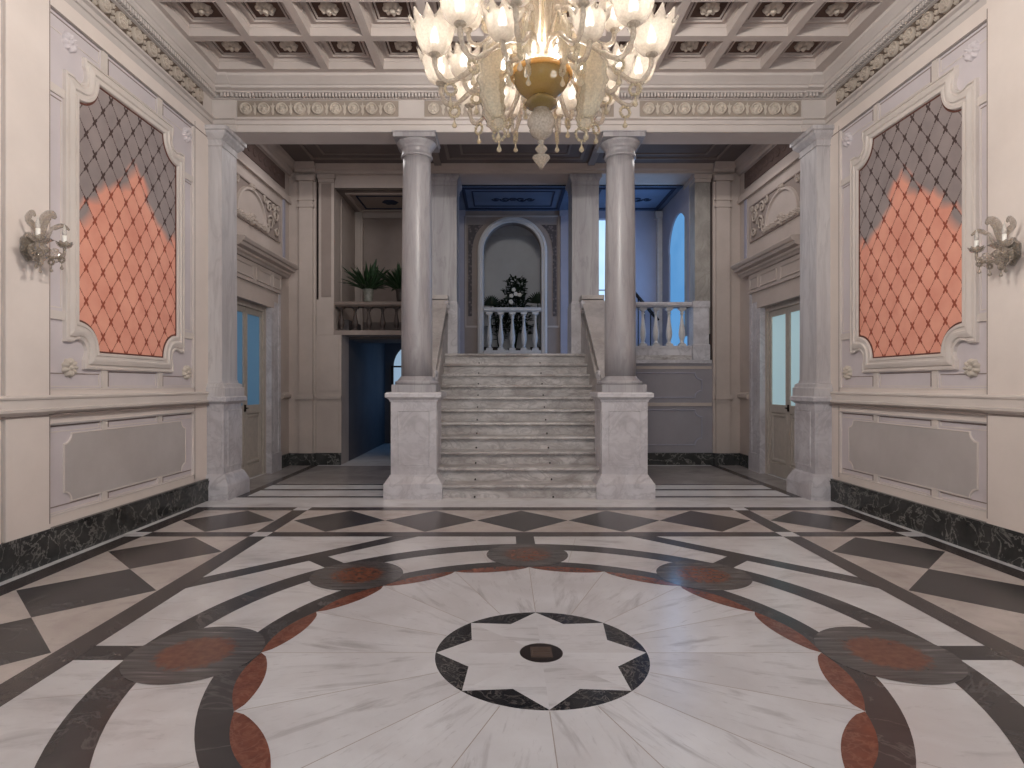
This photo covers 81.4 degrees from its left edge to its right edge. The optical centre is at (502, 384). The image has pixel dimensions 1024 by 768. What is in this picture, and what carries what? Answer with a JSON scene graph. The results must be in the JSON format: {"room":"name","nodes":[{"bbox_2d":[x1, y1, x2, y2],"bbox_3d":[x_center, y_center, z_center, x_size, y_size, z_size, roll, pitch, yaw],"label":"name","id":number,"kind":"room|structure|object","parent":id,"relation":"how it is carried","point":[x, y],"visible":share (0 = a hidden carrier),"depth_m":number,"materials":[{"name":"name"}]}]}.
{"room":"historic interior","nodes":[
{"label":"historic interior","id":0,"kind":"room"},
{"bbox_2d":[0,0,208,543],"bbox_3d":[-3.715,-1.300,3.145,0.350,5.400,9.150,0,0,0],"label":"wall","id":1,"kind":"structure","parent":0,"point":[40,407],"depth_m":4.81,"materials":[{"name":"beige paint"}]},
{"bbox_2d":[19,210,72,272],"bbox_3d":[-3.463,-1.086,4.495,0.254,0.480,0.416,0,0,0],"label":"wall sconce","id":2,"kind":"object","parent":1,"relation":"attached to","point":[38,240],"visible":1,"depth_m":4.49,"materials":[{"name":"clear glass"}]},
{"bbox_2d":[28,243,41,258],"bbox_3d":[-3.450,-0.990,4.400,0.040,0.120,0.109,0,0,0],"label":"flower","id":3,"kind":"object","parent":2,"relation":"on","point":[37,253],"depth_m":4.38,"materials":[{"name":"glass"}]},
{"bbox_2d":[35,228,39,239],"bbox_3d":[-3.400,-1.103,4.350,0.028,0.085,0.028,0,0,-15],"label":"candle","id":4,"kind":"object","parent":2,"relation":"on","point":[37,230],"depth_m":4.34,"materials":[{"name":"white wax"}]},
{"bbox_2d":[49,248,62,262],"bbox_3d":[-3.450,-1.000,4.600,0.040,0.120,0.109,0,0,0],"label":"flower","id":5,"kind":"object","parent":2,"relation":"on","point":[58,256],"depth_m":4.59,"materials":[{"name":"glass"}]},
{"bbox_2d":[62,235,66,246],"bbox_3d":[-3.420,-1.123,4.640,0.028,0.085,0.028,0,0,15],"label":"candle","id":6,"kind":"object","parent":2,"relation":"on","point":[64,238],"depth_m":4.63,"materials":[{"name":"white wax"}]},
{"bbox_2d":[0,479,208,581],"bbox_3d":[-3.603,1.269,3.030,0.075,0.262,8.660,0,0,0],"label":"baseboard","id":7,"kind":"structure","parent":1,"relation":"attached to","point":[22,555],"depth_m":5.16,"materials":[{"name":"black stone"}]},
{"bbox_2d":[63,420,185,500],"bbox_3d":[-3.634,0.690,5.865,0.013,0.580,1.890,0,0,0],"label":"panel","id":8,"kind":"object","parent":1,"relation":"attached to","point":[95,462],"visible":1,"depth_m":5.63,"materials":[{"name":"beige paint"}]},
{"bbox_2d":[61,31,191,379],"bbox_3d":[-3.618,-1.508,5.910,0.045,2.893,2.010,0,0,0],"label":"fabric panel","id":9,"kind":"object","parent":1,"relation":"attached to","point":[123,173],"visible":1,"depth_m":5.65,"materials":[{"name":"fabric"}]},
{"bbox_2d":[64,0,216,124],"bbox_3d":[-3.555,-3.453,3.070,0.250,0.594,8.740,0,0,0],"label":"trim","id":10,"kind":"structure","parent":1,"relation":"attached to","point":[139,29],"depth_m":6.11,"materials":[{"name":"paint"}]},
{"bbox_2d":[212,72,825,143],"bbox_3d":[0.200,-3.578,7.463,7.680,0.844,0.674,0,0,0],"label":"entablature","id":11,"kind":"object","parent":1,"relation":"attached to","point":[259,108],"depth_m":7.40,"materials":[{"name":"paint"}]},
{"bbox_2d":[237,144,294,472],"bbox_3d":[-3.815,-1.300,9.275,0.470,5.400,2.950,0,0,0],"label":"wall","id":12,"kind":"structure","parent":0,"point":[269,167],"depth_m":9.81,"materials":[{"name":"grey paint"}]},
{"bbox_2d":[237,298,264,477],"bbox_3d":[-3.840,0.086,8.760,0.221,2.628,1.318,0,0,0],"label":"door","id":13,"kind":"structure","parent":12,"relation":"in","point":[250,316],"depth_m":9.01,"materials":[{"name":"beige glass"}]},
{"bbox_2d":[237,172,280,242],"bbox_3d":[-3.710,-2.681,8.855,0.080,0.635,2.230,0,0,0],"label":"relief","id":14,"kind":"object","parent":12,"relation":"attached to","point":[254,207],"visible":0.79,"depth_m":9.04,"materials":[{"name":"brown paint"}]},
{"bbox_2d":[237,234,298,472],"bbox_3d":[-3.610,-0.325,9.065,0.280,3.450,2.110,0,0,0],"label":"door surround","id":15,"kind":"object","parent":12,"relation":"attached to","point":[261,271],"visible":0.75,"depth_m":9.42,"materials":[{"name":"grey stone"}]},
{"bbox_2d":[282,453,289,467],"bbox_3d":[-3.730,1.295,10.145,0.040,0.210,0.610,0,0,0],"label":"baseboard","id":16,"kind":"structure","parent":12,"relation":"attached to","point":[286,457],"depth_m":10.19,"materials":[{"name":"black stone"}]},
{"bbox_2d":[317,186,401,329],"bbox_3d":[-2.185,-2.230,11.315,2.170,2.540,1.670,0,0,0],"label":"wall","id":17,"kind":"structure","parent":0,"point":[366,237],"depth_m":11.98,"materials":[{"name":"paint"}]},
{"bbox_2d":[343,320,400,460],"bbox_3d":[-2.100,0.070,12.485,1.800,2.660,4.030,0,0,0],"label":"wall","id":18,"kind":"structure","parent":0,"point":[371,359],"depth_m":12.29,"materials":[{"name":"paint"}]},
{"bbox_2d":[391,350,400,391],"bbox_3d":[-2.070,0.200,14.250,1.200,2.400,0.060,0,0,0],"label":"window","id":19,"kind":"structure","parent":18,"relation":"in","point":[396,369],"depth_m":14.27,"materials":[{"name":"glass"}]},
{"bbox_2d":[337,185,683,211],"bbox_3d":[0.200,-3.623,11.775,6.800,0.355,2.350,0,0,0],"label":"ceiling","id":20,"kind":"structure","parent":0,"point":[472,197],"depth_m":11.62,"materials":[{"name":"paint"}]},
{"bbox_2d":[0,443,1023,767],"bbox_3d":[0.200,1.459,8.100,9.200,0.122,18.800,0,0,0],"label":"floor","id":21,"kind":"structure","parent":0,"point":[307,617],"depth_m":3.25,"materials":[{"name":"white stone"}]},
{"bbox_2d":[204,125,249,500],"bbox_3d":[-3.485,-0.878,7.513,0.310,4.556,0.625,0,0,0],"label":"pilaster","id":22,"kind":"object","parent":21,"relation":"on","point":[226,478],"visible":0.98,"depth_m":7.30,"materials":[{"name":"grey stone"}]},
{"bbox_2d":[383,130,445,498],"bbox_3d":[-1.105,-0.878,7.640,0.720,4.556,0.720,0,0,0],"label":"marble column","id":23,"kind":"structure","parent":21,"relation":"on","point":[416,397],"depth_m":7.45,"materials":[{"name":"grey stone"}]},
{"bbox_2d":[432,295,449,449],"bbox_3d":[-1.115,-0.065,9.225,0.410,2.930,2.450,0,0,0],"label":"parapet","id":24,"kind":"object","parent":21,"relation":"on","point":[440,303],"visible":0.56,"depth_m":9.44,"materials":[{"name":"stone"}]},
{"bbox_2d":[438,354,598,497],"bbox_3d":[0.200,0.438,8.909,2.340,1.925,3.222,0,0,0],"label":"staircase","id":25,"kind":"structure","parent":21,"relation":"on","point":[513,425],"depth_m":8.40,"materials":[{"name":"stone"}]},
{"bbox_2d":[530,647,552,656],"bbox_3d":[0.200,1.394,3.110,0.112,0.008,0.112,0,0,0],"label":"floor plate","id":26,"kind":"object","parent":21,"relation":"on","point":[535,651],"visible":1,"depth_m":3.10,"materials":[{"name":"brown metal"}]},
{"bbox_2d":[579,295,604,449],"bbox_3d":[1.515,-0.065,9.225,0.410,2.930,2.450,0,0,0],"label":"parapet","id":27,"kind":"object","parent":21,"relation":"on","point":[592,307],"visible":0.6,"depth_m":9.42,"materials":[{"name":"stone"}]},
{"bbox_2d":[589,130,654,498],"bbox_3d":[1.505,-0.878,7.640,0.720,4.556,0.720,0,0,0],"label":"marble column","id":28,"kind":"structure","parent":21,"relation":"on","point":[621,399],"depth_m":7.45,"materials":[{"name":"grey stone"}]},
{"bbox_2d":[787,125,834,500],"bbox_3d":[3.885,-0.878,7.513,0.310,4.556,0.625,0,0,0],"label":"pilaster","id":29,"kind":"object","parent":21,"relation":"on","point":[810,478],"visible":0.99,"depth_m":7.31,"materials":[{"name":"grey stone"}]},
{"bbox_2d":[459,210,567,353],"bbox_3d":[0.200,-2.123,12.740,3.400,3.195,0.320,0,0,0],"label":"wall","id":30,"kind":"structure","parent":0,"point":[556,325],"depth_m":12.65,"materials":[{"name":"paint"}]},
{"bbox_2d":[468,225,482,315],"bbox_3d":[-0.580,-2.430,12.644,0.320,1.940,0.012,0,0,0],"label":"strip","id":31,"kind":"object","parent":30,"relation":"attached to","point":[472,229],"visible":1,"depth_m":12.64,"materials":[{"name":"stone"}]},
{"bbox_2d":[484,226,539,349],"bbox_3d":[0.200,-2.112,13.700,2.600,3.175,1.700,0,0,0],"label":"wall niche","id":32,"kind":"object","parent":30,"relation":"in","point":[513,250],"visible":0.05,"depth_m":14.40,"materials":[{"name":"paint"}]},
{"bbox_2d":[478,216,546,353],"bbox_3d":[0.200,-2.055,12.625,1.480,3.060,0.050,0,0,0],"label":"arch surround","id":33,"kind":"object","parent":30,"relation":"attached to","point":[492,226],"visible":0.98,"depth_m":12.62,"materials":[{"name":"grey stone"}]},
{"bbox_2d":[542,225,556,315],"bbox_3d":[0.980,-2.430,12.644,0.320,1.940,0.012,0,0,0],"label":"strip","id":34,"kind":"object","parent":30,"relation":"attached to","point":[551,229],"visible":1,"depth_m":12.64,"materials":[{"name":"stone"}]},
{"bbox_2d":[289,161,739,464],"bbox_3d":[0.200,-1.275,10.655,7.900,5.350,0.830,0,0,0],"label":"wall","id":35,"kind":"structure","parent":0,"point":[694,407],"depth_m":10.43,"materials":[{"name":"grey paint"}]},
{"bbox_2d":[316,453,712,464],"bbox_3d":[0.200,1.295,10.430,6.960,0.210,0.040,0,0,0],"label":"baseboard","id":36,"kind":"structure","parent":35,"relation":"attached to","point":[321,458],"depth_m":10.41,"materials":[{"name":"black stone"}]},
{"bbox_2d":[636,302,691,354],"bbox_3d":[2.510,-0.950,10.590,1.620,1.020,0.270,0,0,0],"label":"balustrade","id":37,"kind":"object","parent":35,"relation":"on","point":[642,349],"visible":0.57,"depth_m":10.53,"materials":[{"name":"grey stone"}]},
{"bbox_2d":[279,144,751,165],"bbox_3d":[0.200,-3.882,9.500,8.100,0.135,3.500,0,0,0],"label":"ceiling","id":38,"kind":"structure","parent":0,"point":[318,153],"depth_m":9.88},
{"bbox_2d":[151,0,895,72],"bbox_3d":[0.200,-3.930,3.110,7.880,0.360,8.820,0,0,0],"label":"ceiling","id":39,"kind":"structure","parent":0,"point":[373,32],"depth_m":6.39,"materials":[{"name":"paint"}]},
{"bbox_2d":[190,2,212,15],"bbox_3d":[-3.092,-3.844,6.109,0.196,0.058,0.196,0,0,-9],"label":"rosette","id":40,"kind":"object","parent":39,"relation":"attached to","point":[201,8],"visible":0.99,"depth_m":6.08,"materials":[{"name":"paint"}]},
{"bbox_2d":[221,41,240,51],"bbox_3d":[-3.092,-3.844,6.777,0.196,0.058,0.196,0,0,2],"label":"rosette","id":41,"kind":"object","parent":39,"relation":"attached to","point":[232,46],"visible":0.99,"depth_m":6.74,"materials":[{"name":"paint"}]},
{"bbox_2d":[254,2,275,15],"bbox_3d":[-2.441,-3.844,6.109,0.196,0.058,0.196,0,0,12],"label":"rosette","id":42,"kind":"object","parent":39,"relation":"attached to","point":[265,8],"visible":0.99,"depth_m":6.08,"materials":[{"name":"paint"}]},
{"bbox_2d":[279,41,297,51],"bbox_3d":[-2.441,-3.844,6.777,0.196,0.058,0.196,0,0,-29],"label":"rosette","id":43,"kind":"object","parent":39,"relation":"attached to","point":[290,46],"visible":0.98,"depth_m":6.75,"materials":[{"name":"paint"}]},
{"bbox_2d":[318,2,338,15],"bbox_3d":[-1.788,-3.844,6.109,0.196,0.058,0.196,0,0,8],"label":"rosette","id":44,"kind":"object","parent":39,"relation":"attached to","point":[328,8],"visible":1,"depth_m":6.08,"materials":[{"name":"paint"}]},
{"bbox_2d":[337,41,354,51],"bbox_3d":[-1.788,-3.844,6.777,0.196,0.058,0.196,0,0,24],"label":"rosette","id":45,"kind":"object","parent":39,"relation":"attached to","point":[348,46],"visible":1,"depth_m":6.75,"materials":[{"name":"paint"}]},
{"bbox_2d":[382,2,401,16],"bbox_3d":[-1.137,-3.844,6.109,0.196,0.058,0.196,0,0,-19],"label":"rosette","id":46,"kind":"object","parent":39,"relation":"attached to","point":[392,8],"visible":1,"depth_m":6.08,"materials":[{"name":"paint"}]},
{"bbox_2d":[394,41,411,51],"bbox_3d":[-1.137,-3.844,6.777,0.196,0.058,0.196,0,0,43],"label":"rosette","id":47,"kind":"object","parent":39,"relation":"attached to","point":[402,46],"visible":0.99,"depth_m":6.74,"materials":[{"name":"paint"}]},
{"bbox_2d":[451,41,466,47],"bbox_3d":[-0.484,-3.844,6.777,0.196,0.058,0.196,0,0,18],"label":"rosette","id":48,"kind":"object","parent":39,"relation":"attached to","point":[458,42],"visible":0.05,"depth_m":6.71,"materials":[{"name":"paint"}]},
{"bbox_2d":[408,0,678,168],"bbox_3d":[0.200,-2.500,3.110,1.340,2.740,1.340,0,0,0],"label":"chandelier","id":49,"kind":"object","parent":39,"relation":"hanging from","point":[532,46],"visible":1,"depth_m":3.00,"materials":[{"name":"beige glass"}]},
{"bbox_2d":[481,5,498,33],"bbox_3d":[0.017,-1.911,3.216,0.317,0.328,0.136,0,0,30],"label":"lampshade","id":50,"kind":"object","parent":49,"relation":"on","point":[484,28],"depth_m":3.28,"materials":[{"name":"glass"}]},
{"bbox_2d":[541,0,544,40],"bbox_3d":[0.200,-1.911,2.898,0.136,0.328,0.317,0,0,0],"label":"flower","id":51,"kind":"object","parent":49,"relation":"on","point":[542,1],"depth_m":3.02,"materials":[{"name":"glass"}]},
{"bbox_2d":[680,41,698,51],"bbox_3d":[2.123,-3.844,6.777,0.196,0.058,0.196,0,0,10],"label":"rosette","id":52,"kind":"object","parent":39,"relation":"attached to","point":[686,46],"visible":0.96,"depth_m":6.75,"materials":[{"name":"paint"}]},
{"bbox_2d":[700,2,719,16],"bbox_3d":[2.123,-3.844,6.109,0.196,0.058,0.196,0,0,-24],"label":"rosette","id":53,"kind":"object","parent":39,"relation":"attached to","point":[711,8],"visible":0.99,"depth_m":6.08,"materials":[{"name":"paint"}]},
{"bbox_2d":[737,41,756,51],"bbox_3d":[2.776,-3.844,6.777,0.196,0.058,0.196,0,0,8],"label":"rosette","id":54,"kind":"object","parent":39,"relation":"attached to","point":[743,46],"visible":0.98,"depth_m":6.75,"materials":[{"name":"paint"}]},
{"bbox_2d":[762,2,784,15],"bbox_3d":[2.776,-3.844,6.109,0.196,0.058,0.196,0,0,2],"label":"rosette","id":55,"kind":"object","parent":39,"relation":"attached to","point":[772,8],"visible":0.99,"depth_m":6.08,"materials":[{"name":"paint"}]},
{"bbox_2d":[794,41,813,51],"bbox_3d":[3.428,-3.844,6.777,0.196,0.058,0.196,0,0,-2],"label":"rosette","id":56,"kind":"object","parent":39,"relation":"attached to","point":[802,46],"visible":0.99,"depth_m":6.75,"materials":[{"name":"paint"}]},
{"bbox_2d":[825,2,848,15],"bbox_3d":[3.428,-3.844,6.109,0.196,0.058,0.196,0,0,-39],"label":"rosette","id":57,"kind":"object","parent":39,"relation":"attached to","point":[836,8],"visible":0.99,"depth_m":6.08,"materials":[{"name":"paint"}]},
{"bbox_2d":[599,185,689,345],"bbox_3d":[2.500,-2.123,11.800,2.120,3.195,2.100,0,0,0],"label":"wall","id":58,"kind":"structure","parent":0,"point":[653,229],"depth_m":12.65,"materials":[{"name":"paint"}]},
{"bbox_2d":[599,220,604,300],"bbox_3d":[2.280,-2.033,12.790,0.600,3.015,0.040,0,0,0],"label":"window","id":59,"kind":"structure","parent":58,"relation":"in","point":[601,222],"depth_m":12.80,"materials":[{"name":"glass"}]},
{"bbox_2d":[668,213,687,345],"bbox_3d":[3.385,-1.907,11.460,0.040,2.765,1.280,0,0,0],"label":"window","id":60,"kind":"structure","parent":58,"relation":"in","point":[676,256],"depth_m":11.58,"materials":[{"name":"glass"}]},
{"bbox_2d":[636,355,691,359],"bbox_3d":[0.200,0.220,12.375,6.800,2.360,4.350,0,0,0],"label":"floor","id":61,"kind":"structure","parent":0,"point":[638,357],"depth_m":10.47,"materials":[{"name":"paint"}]},
{"bbox_2d":[334,302,400,329],"bbox_3d":[-2.135,-1.215,10.610,1.670,0.510,0.290,0,0,0],"label":"balustrade","id":62,"kind":"object","parent":61,"relation":"on","point":[340,305],"visible":0.68,"depth_m":10.56,"materials":[{"name":"stone"}]},
{"bbox_2d":[340,259,389,301],"bbox_3d":[-2.366,-1.868,10.608,1.134,0.796,0.880,0,0,-39],"label":"potted plant","id":63,"kind":"object","parent":62,"relation":"on","point":[369,283],"visible":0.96,"depth_m":10.50,"materials":[{"name":"green plant"}]},
{"bbox_2d":[372,264,401,301],"bbox_3d":[-1.780,-1.845,10.609,1.075,0.750,1.133,0,0,-10],"label":"potted plant","id":64,"kind":"object","parent":62,"relation":"on","point":[395,283],"visible":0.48,"depth_m":10.44,"materials":[{"name":"green plant"}]},
{"bbox_2d":[431,174,461,353],"bbox_3d":[-1.050,-2.112,10.760,0.570,3.175,0.700,0,0,0],"label":"pier","id":65,"kind":"object","parent":61,"relation":"on","point":[445,188],"visible":0.63,"depth_m":10.46,"materials":[{"name":"grey stone"}]},
{"bbox_2d":[484,296,500,349],"bbox_3d":[-0.260,-1.246,13.000,0.397,1.442,0.329,0,0,40],"label":"plant","id":66,"kind":"object","parent":61,"relation":"on","point":[491,301],"visible":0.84,"depth_m":12.99,"materials":[{"name":"green plant"}]},
{"bbox_2d":[487,300,509,346],"bbox_3d":[-0.099,-1.270,14.137,0.616,1.489,0.510,0,0,0],"label":"plant","id":67,"kind":"object","parent":61,"relation":"on","point":[494,315],"visible":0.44,"depth_m":14.07,"materials":[{"name":"green plant"}]},
{"bbox_2d":[484,307,540,353],"bbox_3d":[0.200,-1.085,12.700,1.220,1.120,0.250,0,0,0],"label":"balustrade","id":68,"kind":"object","parent":61,"relation":"on","point":[489,311],"visible":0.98,"depth_m":12.64,"materials":[{"name":"white stone"}]},
{"bbox_2d":[492,274,533,349],"bbox_3d":[0.296,-1.514,13.440,0.932,1.977,0.975,0,0,-36],"label":"plant","id":69,"kind":"object","parent":61,"relation":"on","point":[514,287],"visible":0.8,"depth_m":13.41,"materials":[{"name":"green plant"}]},
{"bbox_2d":[527,292,540,349],"bbox_3d":[0.760,-1.283,13.000,0.446,1.517,0.330,0,0,36],"label":"plant","id":70,"kind":"object","parent":61,"relation":"on","point":[534,299],"visible":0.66,"depth_m":12.99,"materials":[{"name":"green plant"}]},
{"bbox_2d":[565,174,601,353],"bbox_3d":[1.450,-2.112,10.760,0.570,3.175,0.700,0,0,0],"label":"pier","id":71,"kind":"object","parent":61,"relation":"on","point":[582,189],"visible":0.76,"depth_m":10.46,"materials":[{"name":"grey stone"}]},
{"bbox_2d":[636,292,659,345],"bbox_3d":[2.950,-1.298,12.450,0.650,1.546,0.065,0,0,0],"label":"stair handrail","id":72,"kind":"object","parent":61,"relation":"on","point":[638,297],"visible":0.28,"depth_m":12.44,"materials":[{"name":"metal"}]},
{"bbox_2d":[688,301,709,359],"bbox_3d":[3.470,-0.955,10.550,0.300,1.030,0.300,0,0,0],"label":"post","id":73,"kind":"object","parent":61,"relation":"on","point":[699,310],"visible":0.89,"depth_m":10.41,"materials":[{"name":"grey stone"}]},
{"bbox_2d":[734,0,1023,532],"bbox_3d":[4.195,-1.300,4.725,0.510,5.400,12.050,0,0,0],"label":"wall","id":74,"kind":"structure","parent":0,"point":[989,405],"depth_m":5.21,"materials":[{"name":"beige paint"}]},
{"bbox_2d":[739,453,747,467],"bbox_3d":[4.130,1.295,10.145,0.040,0.210,0.610,0,0,0],"label":"baseboard","id":75,"kind":"structure","parent":74,"relation":"attached to","point":[743,459],"depth_m":10.17,"materials":[{"name":"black stone"}]},
{"bbox_2d":[731,234,799,472],"bbox_3d":[4.010,-0.325,9.065,0.280,3.450,2.110,0,0,0],"label":"door surround","id":76,"kind":"object","parent":74,"relation":"attached to","point":[772,273],"visible":0.81,"depth_m":9.42,"materials":[{"name":"grey stone"}]},
{"bbox_2d":[749,171,799,243],"bbox_3d":[4.110,-2.681,8.855,0.080,0.635,2.230,0,0,0],"label":"relief","id":77,"kind":"object","parent":74,"relation":"attached to","point":[781,205],"visible":0.73,"depth_m":8.99,"materials":[{"name":"brown paint"}]},
{"bbox_2d":[766,298,799,478],"bbox_3d":[4.239,0.086,8.760,0.221,2.628,1.318,0,0,0],"label":"door","id":78,"kind":"structure","parent":74,"relation":"in","point":[782,319],"depth_m":8.98,"materials":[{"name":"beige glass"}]},
{"bbox_2d":[822,0,986,124],"bbox_3d":[3.955,-3.453,3.135,0.250,0.594,8.610,0,0,0],"label":"trim","id":79,"kind":"structure","parent":74,"relation":"attached to","point":[906,29],"depth_m":6.11,"materials":[{"name":"paint"}]},
{"bbox_2d":[842,40,979,379],"bbox_3d":[4.018,-1.508,6.040,0.045,2.893,2.010,0,0,0],"label":"fabric panel","id":80,"kind":"object","parent":74,"relation":"attached to","point":[914,178],"visible":1,"depth_m":5.78,"materials":[{"name":"fabric"}]},
{"bbox_2d":[848,420,978,497],"bbox_3d":[4.034,0.690,5.995,0.013,0.580,1.890,0,0,0],"label":"panel","id":81,"kind":"object","parent":74,"relation":"attached to","point":[944,460],"visible":1,"depth_m":5.77,"materials":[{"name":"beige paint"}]},
{"bbox_2d":[830,479,1023,568],"bbox_3d":[4.003,1.269,3.095,0.075,0.262,8.530,0,0,0],"label":"baseboard","id":82,"kind":"structure","parent":74,"relation":"attached to","point":[982,537],"depth_m":5.44,"materials":[{"name":"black stone"}]},
{"bbox_2d":[967,216,1021,276],"bbox_3d":[3.865,-1.086,4.655,0.250,0.480,0.416,0,0,0],"label":"wall sconce","id":83,"kind":"object","parent":74,"relation":"attached to","point":[1004,243],"visible":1,"depth_m":4.65,"materials":[{"name":"clear glass"}]},
{"bbox_2d":[974,240,978,250],"bbox_3d":[3.820,-1.123,4.800,0.028,0.085,0.028,0,0,15],"label":"candle","id":84,"kind":"object","parent":83,"relation":"on","point":[976,243],"depth_m":4.79,"materials":[{"name":"white wax"}]},
{"bbox_2d":[978,253,991,266],"bbox_3d":[3.850,-1.000,4.760,0.040,0.120,0.109,0,0,0],"label":"flower","id":85,"kind":"object","parent":83,"relation":"on","point":[982,261],"depth_m":4.75,"materials":[{"name":"glass"}]},
{"bbox_2d":[1002,233,1006,244],"bbox_3d":[3.800,-1.103,4.510,0.028,0.085,0.028,0,0,-15],"label":"candle","id":86,"kind":"object","parent":83,"relation":"on","point":[1004,236],"depth_m":4.50,"materials":[{"name":"white wax"}]},
{"bbox_2d":[999,248,1013,263],"bbox_3d":[3.850,-0.990,4.560,0.040,0.120,0.109,0,0,0],"label":"flower","id":87,"kind":"object","parent":83,"relation":"on","point":[1004,258],"depth_m":4.54,"materials":[{"name":"glass"}]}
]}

